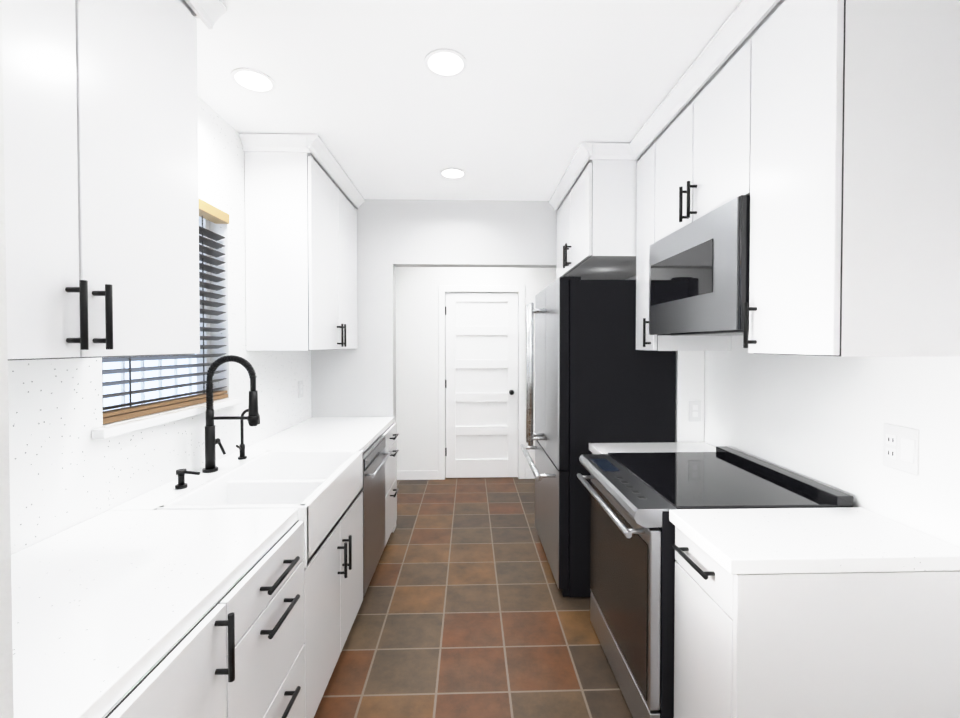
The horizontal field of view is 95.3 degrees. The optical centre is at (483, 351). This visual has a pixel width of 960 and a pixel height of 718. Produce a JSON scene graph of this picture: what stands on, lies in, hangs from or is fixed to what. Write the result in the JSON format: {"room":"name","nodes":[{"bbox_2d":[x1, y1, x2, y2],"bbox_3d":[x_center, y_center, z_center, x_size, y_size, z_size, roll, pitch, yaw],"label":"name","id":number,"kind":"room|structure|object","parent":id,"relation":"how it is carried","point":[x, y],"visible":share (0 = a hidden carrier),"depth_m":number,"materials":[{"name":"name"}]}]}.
{"room":"kitchen","nodes":[
{"label":"kitchen","id":0,"kind":"room"},
{"bbox_2d":[0,0,13,717],"bbox_3d":[-0.966,0.178,-0.526,0.818,2.600,2.118,0,1,-2],"label":"wall","id":1,"kind":"structure","parent":0,"point":[6,681],"depth_m":0.54,"materials":[{"name":"white paint"}]},
{"bbox_2d":[8,95,311,554],"bbox_3d":[-1.395,0.128,2.713,0.160,2.600,4.380,0,1,-2],"label":"wall","id":2,"kind":"structure","parent":0,"point":[67,471],"depth_m":1.64,"materials":[{"name":"paint"}]},
{"bbox_2d":[2,0,226,360],"bbox_3d":[-1.051,-0.564,0.999,0.417,1.156,0.929,0,1,-2],"label":"upper cabinet","id":3,"kind":"object","parent":2,"relation":"attached to","point":[100,105],"visible":1,"depth_m":1.03,"materials":[{"name":"white wood"}]},
{"bbox_2d":[102,199,228,423],"bbox_3d":[-1.352,-0.226,1.843,0.152,0.929,0.764,0,1,-2],"label":"blinds","id":4,"kind":"object","parent":2,"relation":"attached to","point":[208,212],"visible":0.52,"depth_m":2.04,"materials":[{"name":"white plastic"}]},
{"bbox_2d":[92,398,242,438],"bbox_3d":[-1.264,0.261,1.853,0.042,0.031,0.870,0,1,-2],"label":"window sill","id":5,"kind":"structure","parent":2,"relation":"attached to","point":[120,428],"depth_m":1.66,"materials":[{"name":"white"}]},
{"bbox_2d":[298,381,302,397],"bbox_3d":[-1.324,0.271,3.177,0.008,0.120,0.080,0,1,-2],"label":"electrical outlet plate","id":6,"kind":"object","parent":2,"relation":"attached to","point":[300,389],"visible":1,"depth_m":3.16,"materials":[{"name":"white plastic"}]},
{"bbox_2d":[239,133,364,350],"bbox_3d":[-1.108,-0.593,2.864,0.417,1.156,1.047,0,1,-2],"label":"upper cabinet","id":7,"kind":"object","parent":2,"relation":"attached to","point":[304,198],"visible":1,"depth_m":2.40,"materials":[{"name":"white wood"}]},
{"bbox_2d":[311,199,558,531],"bbox_3d":[-0.043,0.116,3.494,2.590,2.600,0.120,0,1,-2],"label":"wall","id":8,"kind":"structure","parent":0,"point":[392,235],"depth_m":3.41,"materials":[{"name":"grey paint"}]},
{"bbox_2d":[195,0,741,200],"bbox_3d":[0.007,-1.206,1.674,3.200,0.100,6.700,0,1,-2],"label":"ceiling","id":9,"kind":"structure","parent":0,"point":[528,100],"depth_m":1.86,"materials":[{"name":"white paint"}]},
{"bbox_2d":[231,68,275,92],"bbox_3d":[-0.979,-1.155,1.865,0.170,0.006,0.170,0,1,-2],"label":"recessed light","id":10,"kind":"object","parent":9,"relation":"in","point":[253,80],"visible":1,"depth_m":1.86,"materials":[{"name":"white plastic"}]},
{"bbox_2d":[424,49,466,76],"bbox_3d":[-0.150,-1.154,1.750,0.170,0.006,0.170,0,1,-2],"label":"recessed light","id":11,"kind":"object","parent":9,"relation":"in","point":[445,62],"visible":1,"depth_m":1.74,"materials":[{"name":"white plastic"}]},
{"bbox_2d":[440,168,465,178],"bbox_3d":[-0.200,-1.171,2.869,0.170,0.006,0.170,0,1,-2],"label":"recessed light","id":12,"kind":"object","parent":9,"relation":"in","point":[453,173],"visible":1,"depth_m":2.86,"materials":[{"name":"white plastic"}]},
{"bbox_2d":[314,477,632,717],"bbox_3d":[0.007,1.484,1.716,3.200,0.080,6.700,0,1,-2],"label":"floor","id":13,"kind":"structure","parent":0,"point":[467,609],"depth_m":2.29,"materials":[{"name":"tile"}]},
{"bbox_2d":[102,590,237,717],"bbox_3d":[-0.924,1.024,0.789,0.657,0.868,0.469,0,1,-2],"label":"base cabinet","id":14,"kind":"object","parent":13,"relation":"on","point":[197,677],"depth_m":0.92,"materials":[{"name":"white wood"}]},
{"bbox_2d":[229,520,309,717],"bbox_3d":[-0.938,1.017,1.264,0.657,0.868,0.481,0,1,-2],"label":"base cabinet","id":15,"kind":"object","parent":13,"relation":"on","point":[266,634],"depth_m":1.28,"materials":[{"name":"white wood"}]},
{"bbox_2d":[310,492,362,717],"bbox_3d":[-0.958,1.095,1.918,0.657,0.690,0.825,0,1,-2],"label":"base cabinet","id":16,"kind":"object","parent":13,"relation":"on","point":[336,571],"depth_m":1.83,"materials":[{"name":"white wood"}]},
{"bbox_2d":[362,435,391,595],"bbox_3d":[-0.953,0.995,2.630,0.711,0.868,0.594,0,1,-2],"label":"dishwasher","id":17,"kind":"object","parent":13,"relation":"on","point":[374,461],"visible":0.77,"depth_m":2.57,"materials":[{"name":"silver metal"}]},
{"bbox_2d":[382,422,397,545],"bbox_3d":[-0.997,0.987,3.172,0.657,0.868,0.487,0,1,-2],"label":"base cabinet","id":18,"kind":"object","parent":13,"relation":"on","point":[391,489],"depth_m":3.15,"materials":[{"name":"white wood"}]},
{"bbox_2d":[11,417,393,717],"bbox_3d":[-0.970,0.549,1.978,0.637,0.040,2.862,0,1,-2],"label":"countertop","id":19,"kind":"structure","parent":18,"relation":"on","point":[111,607],"depth_m":1.04,"materials":[{"name":"stone"}]},
{"bbox_2d":[175,469,199,488],"bbox_3d":[-1.158,0.497,1.715,0.090,0.070,0.040,0,1,-2],"label":"soap dispenser","id":20,"kind":"object","parent":19,"relation":"on","point":[181,473],"visible":1,"depth_m":1.71,"materials":[{"name":"black metal"}]},
{"bbox_2d":[202,355,258,472],"bbox_3d":[-1.122,0.272,1.961,0.243,0.514,0.096,0,1,-2],"label":"pull-down faucet","id":21,"kind":"object","parent":19,"relation":"on","point":[251,418],"visible":1,"depth_m":1.93,"materials":[{"name":"black metal"}]},
{"bbox_2d":[236,409,259,459],"bbox_3d":[-1.153,0.402,2.138,0.106,0.247,0.073,0,1,-2],"label":"faucet","id":22,"kind":"object","parent":19,"relation":"on","point":[241,447],"visible":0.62,"depth_m":2.15,"materials":[{"name":"black metal"}]},
{"bbox_2d":[156,450,362,567],"bbox_3d":[-0.880,0.636,1.913,0.510,0.219,0.819,0,1,-2],"label":"farmhouse sink","id":23,"kind":"object","parent":19,"relation":"in","point":[321,491],"visible":0.69,"depth_m":1.90,"materials":[{"name":"white ceramic"}]},
{"bbox_2d":[520,276,675,596],"bbox_3d":[0.698,0.485,2.973,0.802,1.853,0.910,0,1,-2],"label":"refrigerator","id":24,"kind":"object","parent":13,"relation":"on","point":[599,378],"visible":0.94,"depth_m":2.52,"materials":[{"name":"black metal"}]},
{"bbox_2d":[577,446,853,717],"bbox_3d":[0.881,0.953,1.890,0.792,0.915,0.756,0,1,-2],"label":"range","id":25,"kind":"object","parent":13,"relation":"on","point":[635,498],"visible":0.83,"depth_m":1.69,"materials":[{"name":"black"}]},
{"bbox_2d":[672,526,959,717],"bbox_3d":[0.967,1.015,1.336,0.698,0.868,0.351,0,1,-2],"label":"base cabinet","id":26,"kind":"object","parent":13,"relation":"on","point":[848,645],"visible":0.81,"depth_m":1.16,"materials":[{"name":"white wood"}]},
{"bbox_2d":[669,507,959,573],"bbox_3d":[0.978,0.559,1.328,0.677,0.040,0.353,0,1,-2],"label":"countertop","id":27,"kind":"structure","parent":26,"relation":"on","point":[794,540],"depth_m":1.25,"materials":[{"name":"stone"}]},
{"bbox_3d":[0.935,0.999,2.398,0.697,0.868,0.247,0,1,-2],"label":"base cabinet","id":28,"kind":"object","parent":13,"relation":"on","visible":0},
{"bbox_2d":[589,442,715,453],"bbox_3d":[0.945,0.543,2.391,0.677,0.040,0.247,0,1,-2],"label":"countertop","id":29,"kind":"structure","parent":28,"relation":"on","point":[600,448],"depth_m":2.39,"materials":[{"name":"stone"}]},
{"bbox_2d":[396,267,555,478],"bbox_3d":[-0.089,0.092,5.008,2.590,2.600,0.450,0,1,-2],"label":"wall","id":30,"kind":"structure","parent":0,"point":[417,392],"depth_m":4.77,"materials":[{"name":"white paint"}]},
{"bbox_2d":[397,285,534,479],"bbox_3d":[-0.082,0.336,4.777,2.584,2.120,0.015,0,1,-2],"label":"door frame","id":31,"kind":"structure","parent":30,"relation":"attached to","point":[523,473],"depth_m":4.77,"materials":[{"name":"white wood"}]},
{"bbox_2d":[445,292,517,477],"bbox_3d":[-0.017,0.369,4.795,0.799,2.038,0.110,0,1,-2],"label":"door","id":32,"kind":"structure","parent":30,"relation":"in","point":[481,351],"depth_m":4.82,"materials":[{"name":"white wood"}]},
{"bbox_2d":[626,275,704,441],"bbox_3d":[1.186,0.436,3.002,0.157,1.975,0.943,0,1,-2],"label":"wall","id":33,"kind":"structure","parent":0,"point":[690,370],"depth_m":2.53,"materials":[{"name":"white paint"}]},
{"bbox_2d":[689,400,700,420],"bbox_3d":[1.222,0.341,2.525,0.070,0.120,0.008,0,1,-2],"label":"electrical outlet plate","id":34,"kind":"object","parent":33,"relation":"attached to","point":[694,410],"visible":1,"depth_m":2.52,"materials":[{"name":"white plastic"}]},
{"bbox_2d":[704,335,959,547],"bbox_3d":[1.387,0.143,1.738,0.160,2.600,6.500,0,1,-2],"label":"wall","id":35,"kind":"structure","parent":0,"point":[821,419],"depth_m":1.56,"materials":[{"name":"paint"}]},
{"bbox_2d":[553,144,632,279],"bbox_3d":[0.926,-0.864,2.974,0.676,0.616,0.942,0,1,-2],"label":"upper cabinet","id":36,"kind":"object","parent":35,"relation":"attached to","point":[594,216],"depth_m":2.50,"materials":[{"name":"white wood"}]},
{"bbox_2d":[633,124,730,350],"bbox_3d":[1.080,-0.585,2.380,0.406,1.156,0.250,0,1,-2],"label":"upper cabinet","id":37,"kind":"object","parent":35,"relation":"attached to","point":[643,150],"depth_m":2.36,"materials":[{"name":"white wood"}]},
{"bbox_2d":[649,12,744,247],"bbox_3d":[1.096,-0.850,1.868,0.406,0.611,0.764,0,1,-2],"label":"upper cabinet","id":38,"kind":"object","parent":35,"relation":"attached to","point":[699,136],"depth_m":1.78,"materials":[{"name":"white wood"}]},
{"bbox_2d":[649,195,749,335],"bbox_3d":[1.079,-0.308,1.876,0.440,0.466,0.752,0,1,-2],"label":"over-the-range microwave","id":39,"kind":"object","parent":38,"relation":"attached to","point":[699,269],"visible":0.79,"depth_m":1.72,"materials":[{"name":"silver metal"}]},
{"bbox_2d":[741,0,959,356],"bbox_3d":[1.113,-0.568,1.314,0.406,1.156,0.353,0,1,-2],"label":"upper cabinet","id":40,"kind":"object","parent":35,"relation":"attached to","point":[824,135],"depth_m":1.14,"materials":[{"name":"white wood"}]},
{"bbox_2d":[883,423,918,474],"bbox_3d":[1.312,0.304,1.378,0.010,0.140,0.110,0,1,-2],"label":"electrical outlet plate","id":41,"kind":"object","parent":35,"relation":"attached to","point":[900,448],"visible":1,"depth_m":1.37,"materials":[{"name":"white plastic"}]},
{"label":"outside","id":42,"kind":"structure","parent":0,"visible":0},
{"bbox_2d":[102,354,196,410],"bbox_3d":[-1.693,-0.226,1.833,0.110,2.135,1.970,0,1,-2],"label":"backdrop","id":43,"kind":"structure","parent":42,"point":[116,400],"depth_m":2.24,"materials":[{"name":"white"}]}
]}

